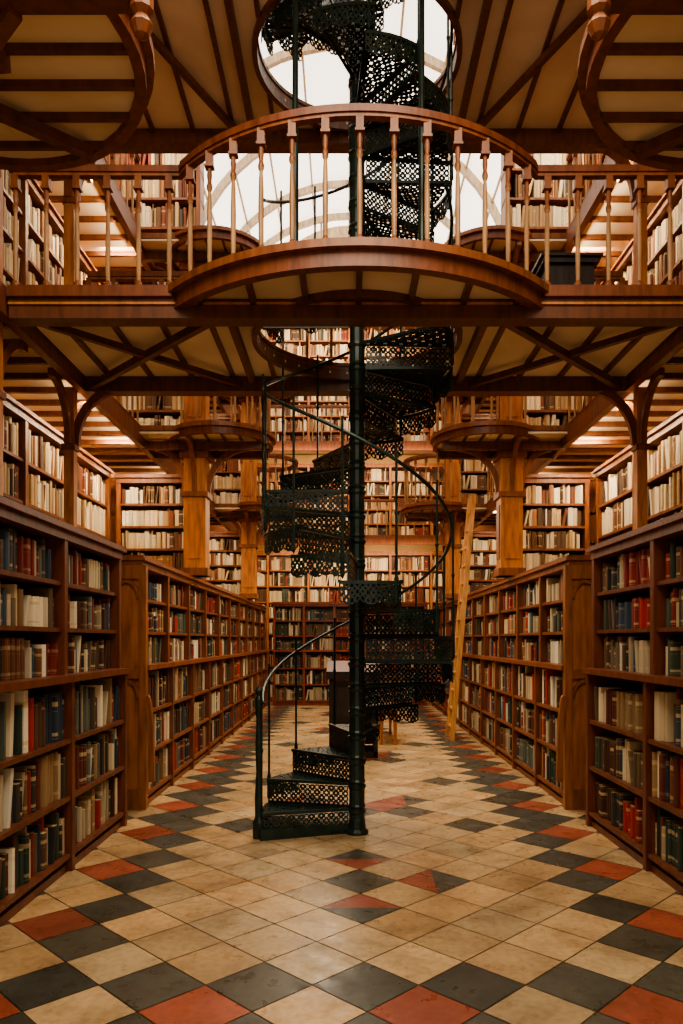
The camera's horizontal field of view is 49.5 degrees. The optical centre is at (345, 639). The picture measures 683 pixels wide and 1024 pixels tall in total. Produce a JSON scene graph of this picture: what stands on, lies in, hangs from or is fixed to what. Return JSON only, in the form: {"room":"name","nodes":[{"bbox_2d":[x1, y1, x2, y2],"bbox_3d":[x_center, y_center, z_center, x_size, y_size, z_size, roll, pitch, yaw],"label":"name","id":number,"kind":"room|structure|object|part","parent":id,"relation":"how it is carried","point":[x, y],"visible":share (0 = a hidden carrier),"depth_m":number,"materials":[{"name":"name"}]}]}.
{"room":"library","nodes":[
{"label":"library","id":0,"kind":"room"},
{"bbox_2d":[0,701,682,1023],"bbox_3d":[0.085,1.530,8.161,7.200,0.060,21.478,0,0,0],"label":"floor","id":1,"kind":"structure","parent":0,"point":[471,894],"depth_m":4.09,"materials":[{"name":"tile"}]},
{"bbox_2d":[3,391,113,540],"bbox_3d":[-3.040,-0.297,5.550,0.350,3.595,7.160,0,0,0],"label":"bookcase","id":2,"kind":"object","parent":1,"relation":"on","point":[33,455],"visible":0.13,"depth_m":7.25,"materials":[{"name":"brown wood"}]},
{"bbox_2d":[0,495,130,926],"bbox_3d":[-1.923,0.372,3.650,0.345,2.255,4.760,0,0,0],"label":"bookcase","id":3,"kind":"object","parent":1,"relation":"on","point":[63,681],"visible":1,"depth_m":4.70,"materials":[{"name":"brown wood"}]},
{"bbox_2d":[110,477,115,542],"bbox_3d":[-3.040,-0.297,11.725,0.350,3.595,4.410,0,0,0],"label":"bookcase","id":4,"kind":"object","parent":1,"relation":"on","point":[112,479],"visible":0.02,"depth_m":9.55,"materials":[{"name":"brown wood"}]},
{"bbox_2d":[121,555,268,809],"bbox_3d":[-1.903,0.372,11.672,0.425,2.255,10.315,0,0,0],"label":"bookcase","id":5,"kind":"object","parent":1,"relation":"on","point":[194,648],"visible":0.97,"depth_m":8.19,"materials":[{"name":"brown wood"}]},
{"bbox_2d":[113,474,204,579],"bbox_3d":[-2.330,-1.413,9.315,1.090,1.285,0.330,0,0,0],"label":"bookcase","id":6,"kind":"object","parent":5,"relation":"on","point":[149,507],"visible":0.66,"depth_m":9.24,"materials":[{"name":"brown wood"}]},
{"bbox_2d":[122,485,182,569],"bbox_3d":[-2.325,-1.396,9.315,0.940,1.069,0.203,0,0,0],"label":"books","id":7,"kind":"object","parent":6,"relation":"on","point":[168,497],"depth_m":9.24,"materials":[{"name":"paper"}]},
{"bbox_2d":[148,582,265,788],"bbox_3d":[-1.938,0.373,11.699,0.265,2.013,10.098,0,0,0],"label":"books","id":8,"kind":"object","parent":5,"relation":"on","point":[195,705],"depth_m":9.18,"materials":[{"name":"fabric"}]},
{"bbox_2d":[204,531,251,599],"bbox_3d":[-2.330,-1.413,14.115,1.090,1.285,0.330,0,0,0],"label":"bookcase","id":9,"kind":"object","parent":5,"relation":"on","point":[225,551],"visible":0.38,"depth_m":14.03,"materials":[{"name":"brown wood"}]},
{"bbox_2d":[205,539,240,594],"bbox_3d":[-2.333,-1.394,14.114,0.923,1.066,0.205,0,0,0],"label":"books","id":10,"kind":"object","parent":9,"relation":"on","point":[225,554],"depth_m":14.03,"materials":[{"name":"paper"}]},
{"bbox_2d":[0,0,682,598],"bbox_3d":[0.085,-2.800,9.525,6.620,8.600,17.050,0,0,0],"label":"gallery","id":11,"kind":"object","parent":1,"relation":"on","point":[77,76],"visible":0.59,"depth_m":7.11,"materials":[{"name":"brown wood"}]},
{"bbox_2d":[3,170,103,286],"bbox_3d":[-3.040,-3.353,5.550,0.350,1.845,7.160,0,0,0],"label":"bookcase","id":12,"kind":"object","parent":11,"relation":"on","point":[31,214],"visible":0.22,"depth_m":6.96,"materials":[{"name":"brown wood"}]},
{"bbox_3d":[-2.365,-2.851,7.575,0.075,0.862,1.698,0,0,0],"label":"balustrade","id":13,"kind":"part","parent":11,"relation":"part of","materials":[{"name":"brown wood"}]},
{"bbox_2d":[110,154,113,163],"bbox_3d":[-3.040,-5.678,11.725,0.350,1.995,4.410,0,0,0],"label":"bookcase","id":14,"kind":"object","parent":11,"relation":"on","point":[111,155],"visible":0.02,"depth_m":9.55,"materials":[{"name":"brown wood"}]},
{"bbox_3d":[-2.365,-5.051,7.575,0.075,0.862,1.698,0,0,0],"label":"balustrade","id":15,"kind":"part","parent":11,"relation":"part of","materials":[{"name":"brown wood"}]},
{"bbox_2d":[116,396,179,424],"bbox_3d":[-2.330,-3.353,9.315,1.090,1.845,0.330,0,0,0],"label":"bookcase","id":16,"kind":"object","parent":11,"relation":"on","point":[153,410],"visible":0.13,"depth_m":9.23,"materials":[{"name":"brown wood"}]},
{"bbox_2d":[116,154,203,232],"bbox_3d":[-2.330,-5.678,9.315,1.090,1.995,0.330,0,0,0],"label":"bookcase","id":17,"kind":"object","parent":11,"relation":"on","point":[153,215],"visible":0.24,"depth_m":9.23,"materials":[{"name":"brown wood"}]},
{"bbox_3d":[-2.365,-2.851,11.375,0.075,0.862,3.698,0,0,0],"label":"balustrade","id":18,"kind":"part","parent":11,"relation":"part of","materials":[{"name":"brown wood"}]},
{"bbox_2d":[210,413,240,503],"bbox_3d":[-2.330,-3.353,14.115,1.090,1.845,0.330,0,0,0],"label":"bookcase","id":19,"kind":"object","parent":11,"relation":"on","point":[227,489],"visible":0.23,"depth_m":14.03,"materials":[{"name":"brown wood"}]},
{"bbox_2d":[210,460,240,503],"bbox_3d":[-2.324,-3.341,14.114,0.941,1.620,0.204,0,0,0],"label":"books","id":20,"kind":"object","parent":19,"relation":"on","point":[227,489],"depth_m":14.03,"materials":[{"name":"paper"}]},
{"bbox_3d":[-1.385,-2.859,8.850,1.014,0.862,1.233,0,0,0],"label":"round balustrade","id":21,"kind":"part","parent":11,"relation":"part of","materials":[{"name":"brown wood"}]},
{"bbox_3d":[-2.365,-5.051,15.800,0.075,0.862,2.848,0,0,0],"label":"balustrade","id":22,"kind":"part","parent":11,"relation":"part of","materials":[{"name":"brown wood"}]},
{"bbox_3d":[-1.385,-2.859,13.650,1.014,0.862,1.233,0,0,0],"label":"round balustrade","id":23,"kind":"part","parent":11,"relation":"part of","materials":[{"name":"brown wood"}]},
{"bbox_2d":[7,103,682,395],"bbox_3d":[0.085,-2.746,5.590,4.820,1.072,2.280,0,0,0],"label":"bridge","id":24,"kind":"object","parent":11,"relation":"attached to","point":[516,332],"visible":0.94,"depth_m":5.09,"materials":[{"name":"brown wood"}]},
{"bbox_3d":[0.085,-2.851,4.854,4.820,0.862,0.663,0,0,0],"label":"balustrade","id":25,"kind":"part","parent":24,"relation":"part of","materials":[{"name":"brown wood"}]},
{"bbox_3d":[0.085,-2.851,6.620,4.808,0.862,0.075,0,0,0],"label":"balustrade","id":26,"kind":"part","parent":24,"relation":"part of","materials":[{"name":"brown wood"}]},
{"bbox_3d":[0.085,-2.351,5.590,4.800,0.018,2.120,0,0,0],"label":"underside panel","id":27,"kind":"part","parent":24,"relation":"part of","materials":[{"name":"paint"}]},
{"bbox_2d":[531,252,602,284],"bbox_3d":[1.675,-2.645,5.700,0.460,0.450,0.440,0,0,0],"label":"display cabinet","id":28,"kind":"object","parent":24,"relation":"on","point":[562,271],"visible":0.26,"depth_m":5.53,"materials":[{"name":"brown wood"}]},
{"bbox_3d":[0.085,-5.061,17.320,4.808,0.862,0.075,0,0,0],"label":"balustrade","id":29,"kind":"part","parent":11,"relation":"part of","materials":[{"name":"brown wood"}]},
{"bbox_2d":[239,463,461,534],"bbox_3d":[0.085,-3.377,18.225,6.060,1.895,0.350,0,0,0],"label":"bookcase","id":30,"kind":"object","parent":11,"relation":"on","point":[379,477],"visible":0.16,"depth_m":18.13,"materials":[{"name":"brown wood"}]},
{"bbox_3d":[0.085,-2.861,17.320,4.808,0.862,0.075,0,0,0],"label":"balustrade","id":31,"kind":"part","parent":11,"relation":"part of","materials":[{"name":"brown wood"}]},
{"bbox_2d":[239,327,466,440],"bbox_3d":[0.085,-6.228,18.225,6.060,3.095,0.350,0,0,0],"label":"bookcase","id":32,"kind":"object","parent":11,"relation":"attached to","point":[295,340],"visible":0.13,"depth_m":18.14,"materials":[{"name":"brown wood"}]},
{"bbox_2d":[111,0,607,153],"bbox_3d":[0.085,-4.946,5.170,4.808,1.072,3.120,0,0,0],"label":"ceiling","id":33,"kind":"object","parent":11,"relation":"attached to","point":[515,62],"visible":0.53,"depth_m":5.96,"materials":[{"name":"brown wood"}]},
{"bbox_3d":[1.555,-2.859,13.650,1.014,0.862,1.233,0,0,0],"label":"round balustrade","id":34,"kind":"part","parent":11,"relation":"part of","materials":[{"name":"brown wood"}]},
{"bbox_3d":[2.535,-5.051,15.800,0.075,0.862,2.848,0,0,0],"label":"balustrade","id":35,"kind":"part","parent":11,"relation":"part of","materials":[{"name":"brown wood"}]},
{"bbox_2d":[461,413,495,503],"bbox_3d":[2.500,-3.353,14.115,1.090,1.845,0.330,0,0,0],"label":"bookcase","id":36,"kind":"object","parent":11,"relation":"on","point":[473,472],"visible":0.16,"depth_m":14.04,"materials":[{"name":"brown wood"}]},
{"bbox_3d":[1.555,-2.859,8.850,1.014,0.862,1.233,0,0,0],"label":"round balustrade","id":37,"kind":"part","parent":11,"relation":"part of","materials":[{"name":"brown wood"}]},
{"bbox_3d":[2.535,-2.851,11.375,0.075,0.862,3.698,0,0,0],"label":"balustrade","id":38,"kind":"part","parent":11,"relation":"part of","materials":[{"name":"brown wood"}]},
{"bbox_2d":[501,154,588,232],"bbox_3d":[2.500,-5.678,9.315,1.090,1.995,0.330,0,0,0],"label":"bookcase","id":39,"kind":"object","parent":11,"relation":"on","point":[558,202],"visible":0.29,"depth_m":9.24,"materials":[{"name":"brown wood"}]},
{"bbox_2d":[523,396,588,424],"bbox_3d":[2.500,-3.353,9.315,1.090,1.845,0.330,0,0,0],"label":"bookcase","id":40,"kind":"object","parent":11,"relation":"on","point":[541,410],"visible":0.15,"depth_m":9.23,"materials":[{"name":"brown wood"}]},
{"bbox_3d":[2.535,-5.051,7.575,0.075,0.862,1.698,0,0,0],"label":"balustrade","id":41,"kind":"part","parent":11,"relation":"part of","materials":[{"name":"brown wood"}]},
{"bbox_2d":[589,154,595,188],"bbox_3d":[3.210,-5.678,11.725,0.350,1.995,4.410,0,0,0],"label":"bookcase","id":42,"kind":"object","parent":11,"relation":"on","point":[590,155],"visible":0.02,"depth_m":9.55,"materials":[{"name":"brown wood"}]},
{"bbox_3d":[2.535,-2.851,7.575,0.075,0.862,1.698,0,0,0],"label":"balustrade","id":43,"kind":"part","parent":11,"relation":"part of","materials":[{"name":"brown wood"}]},
{"bbox_2d":[596,154,606,163],"bbox_3d":[3.210,-5.678,5.550,0.350,1.995,7.160,0,0,0],"label":"bookcase","id":44,"kind":"object","parent":11,"relation":"on","point":[597,155],"visible":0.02,"depth_m":9.05,"materials":[{"name":"brown wood"}]},
{"bbox_2d":[601,179,682,284],"bbox_3d":[3.210,-3.353,5.550,0.350,1.845,7.160,0,0,0],"label":"bookcase","id":45,"kind":"object","parent":11,"relation":"on","point":[657,220],"visible":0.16,"depth_m":7.28,"materials":[{"name":"brown wood"}]},
{"bbox_2d":[615,199,681,284],"bbox_3d":[3.200,-3.342,5.549,0.205,1.621,6.997,0,0,0],"label":"books","id":46,"kind":"object","parent":45,"relation":"on","point":[657,231],"depth_m":7.30,"materials":[{"name":"paper"}]},
{"bbox_2d":[272,602,427,705],"bbox_3d":[0.085,0.312,17.067,3.560,2.375,0.365,0,0,0],"label":"bookcase","id":47,"kind":"object","parent":1,"relation":"on","point":[303,622],"visible":0.44,"depth_m":17.00,"materials":[{"name":"brown wood"}]},
{"bbox_2d":[252,551,448,700],"bbox_3d":[0.085,-0.338,18.225,6.060,3.675,0.350,0,0,0],"label":"bookcase","id":48,"kind":"object","parent":1,"relation":"on","point":[275,581],"visible":0.17,"depth_m":18.14,"materials":[{"name":"brown wood"}]},
{"bbox_2d":[327,661,378,757],"bbox_3d":[0.095,0.890,9.675,0.680,1.220,0.650,0,0,0],"label":"desk","id":49,"kind":"object","parent":1,"relation":"on","point":[342,668],"visible":0.39,"depth_m":9.40,"materials":[{"name":"brown wood"}]},
{"bbox_2d":[253,0,454,840],"bbox_3d":[0.068,-3.150,5.752,1.559,9.300,1.522,0,0,0],"label":"spiral staircase","id":50,"kind":"structure","parent":1,"relation":"on","point":[346,26],"depth_m":5.70,"materials":[{"name":"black metal"}]},
{"bbox_3d":[0.085,-5.031,5.752,1.510,5.212,1.509,0,0,0],"label":"frame and handrail","id":51,"kind":"part","parent":50,"relation":"part of","materials":[{"name":"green metal"}]},
{"bbox_2d":[378,701,397,744],"bbox_3d":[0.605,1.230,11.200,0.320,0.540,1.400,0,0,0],"label":"wooden chair","id":52,"kind":"object","parent":1,"relation":"on","point":[380,722],"visible":0.44,"depth_m":10.58,"materials":[{"name":"brown wood"}]},
{"bbox_2d":[445,493,475,739],"bbox_3d":[1.755,-0.350,11.300,0.410,3.707,0.490,0,0,0],"label":"library ladder","id":53,"kind":"object","parent":1,"relation":"on","point":[469,524],"visible":0.98,"depth_m":11.11,"materials":[{"name":"brown wood"}]},
{"bbox_2d":[431,555,591,809],"bbox_3d":[2.072,0.372,11.672,0.425,2.255,10.315,0,0,0],"label":"bookcase","id":54,"kind":"object","parent":1,"relation":"on","point":[527,641],"visible":0.7,"depth_m":7.93,"materials":[{"name":"brown wood"}]},
{"bbox_2d":[448,531,500,599],"bbox_3d":[2.500,-1.413,14.115,1.090,1.285,0.330,0,0,0],"label":"bookcase","id":55,"kind":"object","parent":54,"relation":"on","point":[483,552],"visible":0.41,"depth_m":14.03,"materials":[{"name":"brown wood"}]},
{"bbox_2d":[460,538,499,592],"bbox_3d":[2.495,-1.399,14.114,0.921,1.076,0.205,0,0,0],"label":"books","id":56,"kind":"object","parent":55,"relation":"on","point":[483,552],"depth_m":14.04,"materials":[{"name":"paper"}]},
{"bbox_2d":[434,573,562,789],"bbox_3d":[2.107,0.372,11.701,0.265,2.015,10.101,0,0,0],"label":"books","id":57,"kind":"object","parent":54,"relation":"on","point":[512,707],"depth_m":8.62,"materials":[{"name":"paper"}]},
{"bbox_2d":[500,474,591,579],"bbox_3d":[2.500,-1.413,9.315,1.090,1.285,0.330,0,0,0],"label":"bookcase","id":58,"kind":"object","parent":54,"relation":"on","point":[555,506],"visible":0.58,"depth_m":9.23,"materials":[{"name":"brown wood"}]},
{"bbox_2d":[523,485,582,570],"bbox_3d":[2.495,-1.399,9.315,0.920,1.076,0.204,0,0,0],"label":"books","id":59,"kind":"object","parent":58,"relation":"on","point":[569,498],"depth_m":9.23,"materials":[{"name":"paper"}]},
{"bbox_2d":[589,477,595,554],"bbox_3d":[3.210,-0.297,11.725,0.350,3.595,4.410,0,0,0],"label":"bookcase","id":60,"kind":"object","parent":1,"relation":"on","point":[592,485],"visible":0.02,"depth_m":9.55,"materials":[{"name":"brown wood"}]},
{"bbox_2d":[582,511,682,895],"bbox_3d":[2.092,0.372,3.650,0.345,2.255,4.760,0,0,0],"label":"bookcase","id":61,"kind":"object","parent":1,"relation":"on","point":[634,681],"visible":1,"depth_m":5.07,"materials":[{"name":"brown wood"}]},
{"bbox_2d":[592,409,682,543],"bbox_3d":[3.210,-0.297,5.550,0.350,3.595,7.160,0,0,0],"label":"bookcase","id":62,"kind":"object","parent":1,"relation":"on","point":[614,477],"visible":0.15,"depth_m":7.61,"materials":[{"name":"brown wood"}]},
{"bbox_2d":[602,430,681,535],"bbox_3d":[3.200,-0.286,5.552,0.205,3.371,7.003,0,0,0],"label":"books","id":63,"kind":"object","parent":62,"relation":"on","point":[664,455],"depth_m":7.59,"materials":[{"name":"paper"}]},
{"bbox_2d":[257,220,443,550],"bbox_3d":[0.085,-4.530,18.550,7.000,12.060,0.200,0,0,0],"label":"wall","id":64,"kind":"structure","parent":0,"point":[302,458],"depth_m":18.45,"materials":[{"name":"paint"}]},
{"bbox_2d":[204,0,500,243],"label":"window","id":65,"kind":"structure","parent":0,"point":[326,77],"depth_m":15.39,"materials":[{"name":"glass"}]},
{"bbox_2d":[204,0,500,245],"bbox_3d":[0.085,-8.873,8.010,6.700,3.355,20.820,0,0,0],"label":"window frame","id":66,"kind":"structure","parent":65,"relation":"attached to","point":[282,56],"depth_m":15.02,"materials":[{"name":"brown pale stone"}]},
{"bbox_2d":[588,408,682,476],"bbox_3d":[3.495,-2.850,8.200,0.180,8.700,21.400,0,0,0],"label":"wall","id":67,"kind":"structure","parent":0,"point":[593,475],"depth_m":9.35,"materials":[{"name":"paint"}]}
]}

